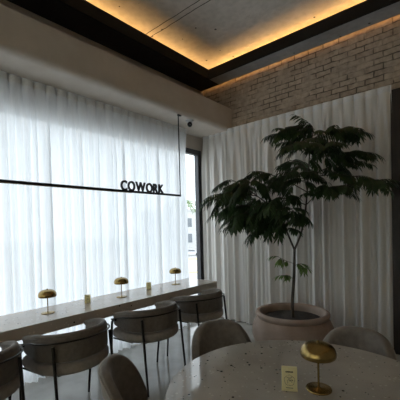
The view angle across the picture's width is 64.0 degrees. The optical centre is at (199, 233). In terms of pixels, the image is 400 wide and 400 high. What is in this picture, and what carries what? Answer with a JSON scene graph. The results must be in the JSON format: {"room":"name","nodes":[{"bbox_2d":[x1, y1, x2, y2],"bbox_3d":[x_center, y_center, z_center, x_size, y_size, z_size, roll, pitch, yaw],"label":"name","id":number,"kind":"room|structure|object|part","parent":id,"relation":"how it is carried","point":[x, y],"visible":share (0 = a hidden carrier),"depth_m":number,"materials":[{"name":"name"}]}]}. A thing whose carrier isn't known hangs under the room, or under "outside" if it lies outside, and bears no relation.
{"room":"coworking cafe","nodes":[
{"label":"coworking cafe","id":0,"kind":"room"},
{"bbox_2d":[0,0,203,252],"bbox_3d":[-2.488,-0.497,2.548,0.090,4.020,8.150,0,2,41],"label":"wall","id":1,"kind":"structure","parent":0,"point":[192,142],"depth_m":4.11,"materials":[{"name":"paint"}]},
{"bbox_2d":[7,0,218,90],"bbox_3d":[-2.376,-2.292,2.336,0.380,0.030,7.790,0,2,41],"label":"soffit","id":2,"kind":"structure","parent":1,"relation":"attached to","point":[55,11],"depth_m":3.85,"materials":[{"name":"black paint"}]},
{"bbox_2d":[0,4,231,138],"bbox_3d":[-2.268,-1.671,2.310,0.570,0.365,7.850,0,2,41],"label":"bulkhead","id":3,"kind":"object","parent":1,"relation":"attached to","point":[31,49],"visible":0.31,"depth_m":3.35,"materials":[{"name":"paint"}]},
{"bbox_2d":[0,114,180,196],"bbox_3d":[-1.759,-0.960,2.535,0.024,1.092,4.650,0,2,41],"label":"hanging sign","id":4,"kind":"object","parent":3,"relation":"hanging from","point":[154,187],"visible":1,"depth_m":3.59,"materials":[{"name":"black metal"}]},
{"bbox_2d":[0,182,129,192],"bbox_3d":[-2.022,-0.403,2.224,0.020,0.004,3.800,0,2,41],"label":"rod","id":5,"kind":"object","parent":4,"relation":"attached to","point":[20,183],"depth_m":3.08,"materials":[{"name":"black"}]},
{"bbox_3d":[-1.759,-0.431,2.529,0.022,0.025,4.606,0,2,41],"label":"rail","id":6,"kind":"part","parent":4,"relation":"part of","materials":[{"name":"black metal"}]},
{"bbox_2d":[186,119,193,126],"bbox_3d":[-0.144,-1.541,4.493,0.112,0.092,0.112,0,2,41],"label":"security camera","id":7,"kind":"object","parent":3,"relation":"attached to","point":[189,121],"visible":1,"depth_m":4.46,"materials":[{"name":"grey plastic"}]},
{"bbox_2d":[185,148,203,294],"bbox_3d":[-2.115,0.075,2.977,0.080,2.720,6.550,0,2,41],"label":"window","id":8,"kind":"structure","parent":1,"relation":"in","point":[197,154],"depth_m":5.39,"materials":[{"name":"grey metal"}]},
{"bbox_2d":[5,317,399,399],"bbox_3d":[-0.107,1.592,0.588,6.450,0.200,8.150,0,2,41],"label":"floor","id":9,"kind":"structure","parent":0,"point":[161,373],"depth_m":3.30,"materials":[{"name":"concrete"}]},
{"bbox_2d":[0,341,24,399],"bbox_3d":[-1.459,1.115,2.041,0.551,0.756,0.641,0,2,41],"label":"armchair","id":10,"kind":"object","parent":9,"relation":"on","point":[11,367],"visible":1,"depth_m":2.05,"materials":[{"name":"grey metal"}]},
{"bbox_3d":[-1.465,0.995,2.041,0.523,0.095,0.594,0,2,41],"label":"seat","id":11,"kind":"part","parent":10,"relation":"part of","materials":[{"name":"beige fabric"}]},
{"bbox_3d":[-1.451,0.851,2.023,0.470,0.192,0.582,0,2,41],"label":"backrest","id":12,"kind":"part","parent":10,"relation":"part of","materials":[{"name":"beige fabric"}]},
{"bbox_3d":[-1.444,0.826,2.016,0.493,0.083,0.625,0,2,41],"label":"rail","id":13,"kind":"part","parent":10,"relation":"part of","materials":[{"name":"brown metal"}]},
{"bbox_3d":[-1.149,1.147,2.089,0.091,0.674,0.024,-1,1,38],"label":"leg","id":14,"kind":"part","parent":10,"relation":"part of","materials":[{"name":"brown metal"}]},
{"bbox_2d":[19,318,112,399],"bbox_3d":[-1.015,1.093,2.557,0.551,0.756,0.641,-1,1,39],"label":"armchair","id":15,"kind":"object","parent":9,"relation":"on","point":[56,355],"visible":0.98,"depth_m":2.33,"materials":[{"name":"beige fabric"}]},
{"bbox_3d":[-1.365,1.157,2.449,0.030,0.650,0.143,-3,2,-45],"label":"leg","id":16,"kind":"part","parent":15,"relation":"part of","materials":[{"name":"brown metal"}]},
{"bbox_3d":[-1.006,1.140,2.245,0.091,0.674,0.024,0,2,41],"label":"leg","id":17,"kind":"part","parent":15,"relation":"part of","materials":[{"name":"brown metal"}]},
{"bbox_3d":[-1.000,0.804,2.533,0.493,0.083,0.625,-1,1,39],"label":"rail","id":18,"kind":"part","parent":15,"relation":"part of","materials":[{"name":"brown metal"}]},
{"bbox_3d":[-1.022,0.973,2.557,0.523,0.095,0.594,-1,1,39],"label":"seat","id":19,"kind":"part","parent":15,"relation":"part of","materials":[{"name":"beige fabric"}]},
{"bbox_3d":[-1.007,0.830,2.539,0.470,0.192,0.582,-1,1,39],"label":"backrest","id":20,"kind":"part","parent":15,"relation":"part of","materials":[{"name":"beige fabric"}]},
{"bbox_3d":[-0.981,1.137,2.924,0.143,0.650,0.030,-1,1,33],"label":"leg","id":21,"kind":"part","parent":15,"relation":"part of","materials":[{"name":"brown metal"}]},
{"bbox_3d":[-0.707,1.125,2.614,0.091,0.674,0.024,-1,1,37],"label":"leg","id":22,"kind":"part","parent":15,"relation":"part of","materials":[{"name":"brown metal"}]},
{"bbox_2d":[0,278,216,342],"bbox_3d":[-1.645,1.115,2.630,0.540,0.750,5.170,0,2,41],"label":"countertop","id":23,"kind":"structure","parent":9,"relation":"on","point":[14,326],"depth_m":3.10,"materials":[{"name":"stone"}]},
{"bbox_2d":[38,289,56,314],"bbox_3d":[-1.394,0.616,2.928,0.157,0.224,0.157,0,2,41],"label":"table lamp","id":24,"kind":"object","parent":23,"relation":"on","point":[47,293],"visible":1,"depth_m":2.88,"materials":[{"name":"gold metal"}]},
{"bbox_3d":[-1.396,0.545,2.926,0.157,0.069,0.157,0,2,41],"label":"lamp shade","id":25,"kind":"part","parent":24,"relation":"part of","materials":[{"name":"gold metal"}]},
{"bbox_2d":[84,294,90,302],"bbox_3d":[-1.157,0.672,3.294,0.060,0.085,0.024,-2,1,-19],"label":"card stand","id":26,"kind":"object","parent":23,"relation":"on","point":[87,297],"visible":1,"depth_m":3.29,"materials":[{"name":"yellow paper"}]},
{"bbox_2d":[114,277,128,297],"bbox_3d":[-0.869,0.590,3.538,0.157,0.224,0.157,0,2,41],"label":"table lamp","id":27,"kind":"object","parent":23,"relation":"on","point":[121,280],"visible":1,"depth_m":3.49,"materials":[{"name":"gold metal"}]},
{"bbox_3d":[-0.870,0.519,3.537,0.157,0.069,0.157,0,2,41],"label":"lamp shade","id":28,"kind":"part","parent":27,"relation":"part of","materials":[{"name":"gold metal"}]},
{"bbox_2d":[146,282,150,288],"bbox_3d":[-0.632,0.645,3.950,0.060,0.085,0.024,-2,1,-16],"label":"card stand","id":29,"kind":"object","parent":23,"relation":"on","point":[148,284],"visible":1,"depth_m":3.94,"materials":[{"name":"yellow paper"}]},
{"bbox_2d":[169,267,180,284],"bbox_3d":[-0.327,0.562,4.244,0.157,0.224,0.157,0,2,41],"label":"table lamp","id":30,"kind":"object","parent":23,"relation":"on","point":[175,270],"visible":1,"depth_m":4.19,"materials":[{"name":"gold metal"}]},
{"bbox_3d":[-0.329,0.491,4.243,0.157,0.069,0.157,0,2,41],"label":"lamp shade","id":31,"kind":"part","parent":30,"relation":"part of","materials":[{"name":"gold metal"}]},
{"bbox_2d":[98,354,147,399],"bbox_3d":[-0.259,1.069,1.710,0.522,0.803,0.479,-2,1,-1],"label":"tub chair","id":32,"kind":"object","parent":9,"relation":"on","point":[120,379],"visible":0.99,"depth_m":1.78,"materials":[{"name":"grey fabric"}]},
{"bbox_2d":[110,300,185,396],"bbox_3d":[-0.484,1.067,3.173,0.551,0.756,0.641,0,2,42],"label":"armchair","id":33,"kind":"object","parent":9,"relation":"on","point":[158,324],"visible":0.99,"depth_m":2.95,"materials":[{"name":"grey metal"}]},
{"bbox_3d":[-0.839,1.131,3.084,0.030,0.650,0.143,-3,2,-42],"label":"leg","id":34,"kind":"part","parent":33,"relation":"part of","materials":[{"name":"brown metal"}]},
{"bbox_3d":[-0.491,1.114,2.862,0.091,0.674,0.024,0,2,44],"label":"leg","id":35,"kind":"part","parent":33,"relation":"part of","materials":[{"name":"brown metal"}]},
{"bbox_3d":[-0.470,0.778,3.148,0.493,0.083,0.625,0,2,42],"label":"rail","id":36,"kind":"part","parent":33,"relation":"part of","materials":[{"name":"brown metal"}]},
{"bbox_3d":[-0.491,0.947,3.174,0.523,0.095,0.594,0,2,42],"label":"seat","id":37,"kind":"part","parent":33,"relation":"part of","materials":[{"name":"beige fabric"}]},
{"bbox_3d":[-0.477,0.804,3.155,0.470,0.192,0.582,0,2,42],"label":"backrest","id":38,"kind":"part","parent":33,"relation":"part of","materials":[{"name":"beige fabric"}]},
{"bbox_3d":[-0.432,1.111,3.539,0.143,0.650,0.030,-1,1,36],"label":"leg","id":39,"kind":"part","parent":33,"relation":"part of","materials":[{"name":"brown metal"}]},
{"bbox_3d":[-0.173,1.099,3.216,0.091,0.674,0.024,-1,1,40],"label":"leg","id":40,"kind":"part","parent":33,"relation":"part of","materials":[{"name":"brown metal"}]},
{"bbox_2d":[167,288,226,355],"bbox_3d":[0.006,1.042,3.759,0.551,0.756,0.641,0,2,43],"label":"armchair","id":41,"kind":"object","parent":9,"relation":"on","point":[207,306],"visible":0.85,"depth_m":3.52,"materials":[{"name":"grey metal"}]},
{"bbox_3d":[-0.350,1.106,3.677,0.030,0.650,0.143,-2,2,-41],"label":"leg","id":42,"kind":"part","parent":41,"relation":"part of","materials":[{"name":"brown metal"}]},
{"bbox_3d":[-0.006,1.090,3.448,0.024,0.674,0.091,-3,2,-45],"label":"leg","id":43,"kind":"part","parent":41,"relation":"part of","materials":[{"name":"brown metal"}]},
{"bbox_3d":[0.013,0.779,3.741,0.470,0.192,0.582,0,2,43],"label":"backrest","id":44,"kind":"part","parent":41,"relation":"part of","materials":[{"name":"beige fabric"}]},
{"bbox_3d":[0.020,0.754,3.734,0.493,0.083,0.625,0,2,43],"label":"rail","id":45,"kind":"part","parent":41,"relation":"part of","materials":[{"name":"brown metal"}]},
{"bbox_3d":[0.000,0.923,3.760,0.523,0.095,0.594,0,2,43],"label":"seat","id":46,"kind":"part","parent":41,"relation":"part of","materials":[{"name":"beige fabric"}]},
{"bbox_3d":[0.318,1.075,3.796,0.091,0.674,0.024,0,2,41],"label":"leg","id":47,"kind":"part","parent":41,"relation":"part of","materials":[{"name":"brown metal"}]},
{"bbox_2d":[191,319,250,359],"bbox_3d":[0.203,1.048,2.180,0.479,0.803,0.522,-2,1,-19],"label":"tub chair","id":48,"kind":"object","parent":9,"relation":"on","point":[211,335],"visible":0.37,"depth_m":2.34,"materials":[{"name":"grey fabric"}]},
{"bbox_2d":[165,340,399,399],"bbox_3d":[0.502,1.084,1.451,1.300,0.750,1.300,0,2,41],"label":"round table","id":49,"kind":"object","parent":9,"relation":"on","point":[249,370],"visible":0.9,"depth_m":1.60,"materials":[{"name":"stone"}]},
{"bbox_2d":[281,366,297,391],"bbox_3d":[0.406,0.658,1.454,0.070,0.106,0.028,-1,1,13],"label":"card stand","id":50,"kind":"object","parent":49,"relation":"on","point":[289,373],"visible":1,"depth_m":1.45,"materials":[{"name":"yellow paper"}]},
{"bbox_2d":[300,340,336,395],"bbox_3d":[0.536,0.595,1.451,0.157,0.224,0.157,0,2,41],"label":"table lamp","id":51,"kind":"object","parent":49,"relation":"on","point":[315,351],"visible":1,"depth_m":1.41,"materials":[{"name":"gold metal"}]},
{"bbox_3d":[0.537,0.621,1.452,0.010,0.157,0.009,0,2,41],"label":"stem","id":52,"kind":"part","parent":51,"relation":"part of","materials":[{"name":"gold metal"}]},
{"bbox_3d":[0.534,0.525,1.450,0.157,0.069,0.157,0,2,41],"label":"lamp shade","id":53,"kind":"part","parent":51,"relation":"part of","materials":[{"name":"gold metal"}]},
{"bbox_2d":[198,114,399,340],"bbox_3d":[1.073,0.075,3.533,2.069,2.654,1.369,-1,1,18],"label":"potted tree","id":54,"kind":"object","parent":9,"relation":"on","point":[273,321],"visible":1,"depth_m":3.32,"materials":[{"name":"green plant"}]},
{"bbox_3d":[1.038,1.133,3.602,0.888,0.538,0.888,0,2,41],"label":"pot","id":55,"kind":"part","parent":54,"relation":"part of","materials":[{"name":"ceramic"}]},
{"bbox_2d":[323,326,396,359],"bbox_3d":[0.932,1.034,1.962,0.479,0.803,0.522,-1,1,39],"label":"tub chair","id":56,"kind":"object","parent":9,"relation":"on","point":[366,339],"visible":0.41,"depth_m":2.10,"materials":[{"name":"grey fabric"}]},
{"bbox_2d":[86,0,365,69],"bbox_3d":[-0.215,-2.601,0.504,6.450,0.150,8.150,0,2,41],"label":"ceiling","id":57,"kind":"structure","parent":0,"point":[210,33],"depth_m":3.91,"materials":[{"name":"concrete"}]},
{"bbox_2d":[203,14,399,126],"bbox_3d":[2.465,-0.645,3.561,6.100,4.020,0.150,0,2,41],"label":"wall","id":58,"kind":"structure","parent":0,"point":[368,58],"depth_m":4.18,"materials":[{"name":"brick"}]},
{"bbox_2d":[390,88,399,354],"bbox_3d":[2.679,-0.124,3.240,1.265,2.980,0.090,0,2,41],"label":"door","id":59,"kind":"structure","parent":58,"relation":"in","point":[395,105],"depth_m":3.59,"materials":[{"name":"black"}]},
{"bbox_3d":[2.275,-0.540,-1.452,0.150,4.020,8.000,0,2,41],"label":"wall","id":60,"kind":"structure","parent":0,"visible":0},
{"bbox_2d":[210,1,399,83],"bbox_3d":[2.386,-2.432,3.196,5.720,0.030,0.270,0,2,41],"label":"soffit","id":61,"kind":"structure","parent":60,"relation":"attached to","point":[392,10],"depth_m":4.01,"materials":[{"name":"paint"}]},
{"bbox_3d":[-0.152,-2.307,0.245,5.720,0.030,7.520,0,2,41],"label":"soffit","id":62,"kind":"structure","parent":60,"relation":"attached to","visible":0},
{"bbox_2d":[57,0,399,79],"bbox_3d":[-0.197,-2.358,0.730,5.020,0.145,6.840,0,2,41],"label":"ceiling trim","id":63,"kind":"structure","parent":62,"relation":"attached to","point":[366,7],"depth_m":3.89,"materials":[{"name":"black paint"}]},
{"bbox_3d":[1.135,-1.622,4.524,2.760,0.022,0.060,0,2,41],"label":"track","id":64,"kind":"object","parent":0,"visible":0},
{"bbox_2d":[202,85,393,347],"bbox_3d":[1.115,-0.142,4.490,2.765,3.023,0.129,0,2,41],"label":"curtain","id":65,"kind":"object","parent":64,"relation":"hanging from","point":[348,248],"visible":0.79,"depth_m":4.16,"materials":[{"name":"white fabric"}]},
{"bbox_3d":[-1.977,-1.501,2.930,0.040,0.015,5.360,0,2,41],"label":"track","id":66,"kind":"object","parent":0,"visible":0},
{"bbox_2d":[0,70,188,384],"bbox_3d":[-1.877,-0.016,2.934,0.147,2.987,5.200,0,2,41],"label":"sheer curtain","id":67,"kind":"object","parent":66,"relation":"hanging from","point":[73,243],"visible":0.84,"depth_m":3.54,"materials":[{"name":"white fabric"}]},
{"label":"outside","id":68,"kind":"structure","parent":0,"visible":0},
{"bbox_2d":[188,248,197,295],"bbox_3d":[-31.488,4.671,119.664,196.100,0.300,260.000,0,2,41],"label":"street","id":69,"kind":"structure","parent":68,"point":[191,275],"depth_m":55.52,"materials":[{"name":"white"}]},
{"bbox_2d":[187,200,195,214],"bbox_3d":[-2.145,0.585,39.864,5.004,9.562,5.004,0,2,41],"label":"tree","id":70,"kind":"object","parent":69,"relation":"on","point":[189,205],"visible":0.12,"depth_m":39.17,"materials":[{"name":"green plant"}]},
{"bbox_2d":[187,209,196,247],"bbox_3d":[-3.475,-1.560,99.924,28.800,11.500,10.800,-2,1,-2],"label":"office building","id":71,"kind":"structure","parent":69,"relation":"on","point":[191,218],"depth_m":94.93,"materials":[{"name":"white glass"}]},
{"bbox_2d":[188,249,196,255],"bbox_3d":[-1.966,4.047,69.060,4.289,1.449,1.760,-2,1,-2],"label":"car","id":72,"kind":"object","parent":69,"relation":"on","point":[190,251],"visible":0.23,"depth_m":68.21,"materials":[{"name":"white paint"}]},
{"bbox_2d":[189,262,196,269],"bbox_3d":[-1.602,5.117,50.582,60.000,0.030,9.000,-2,1,-2],"label":"band","id":73,"kind":"object","parent":69,"relation":"on","point":[192,266],"visible":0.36,"depth_m":49.59,"materials":[{"name":"white"}]}
]}

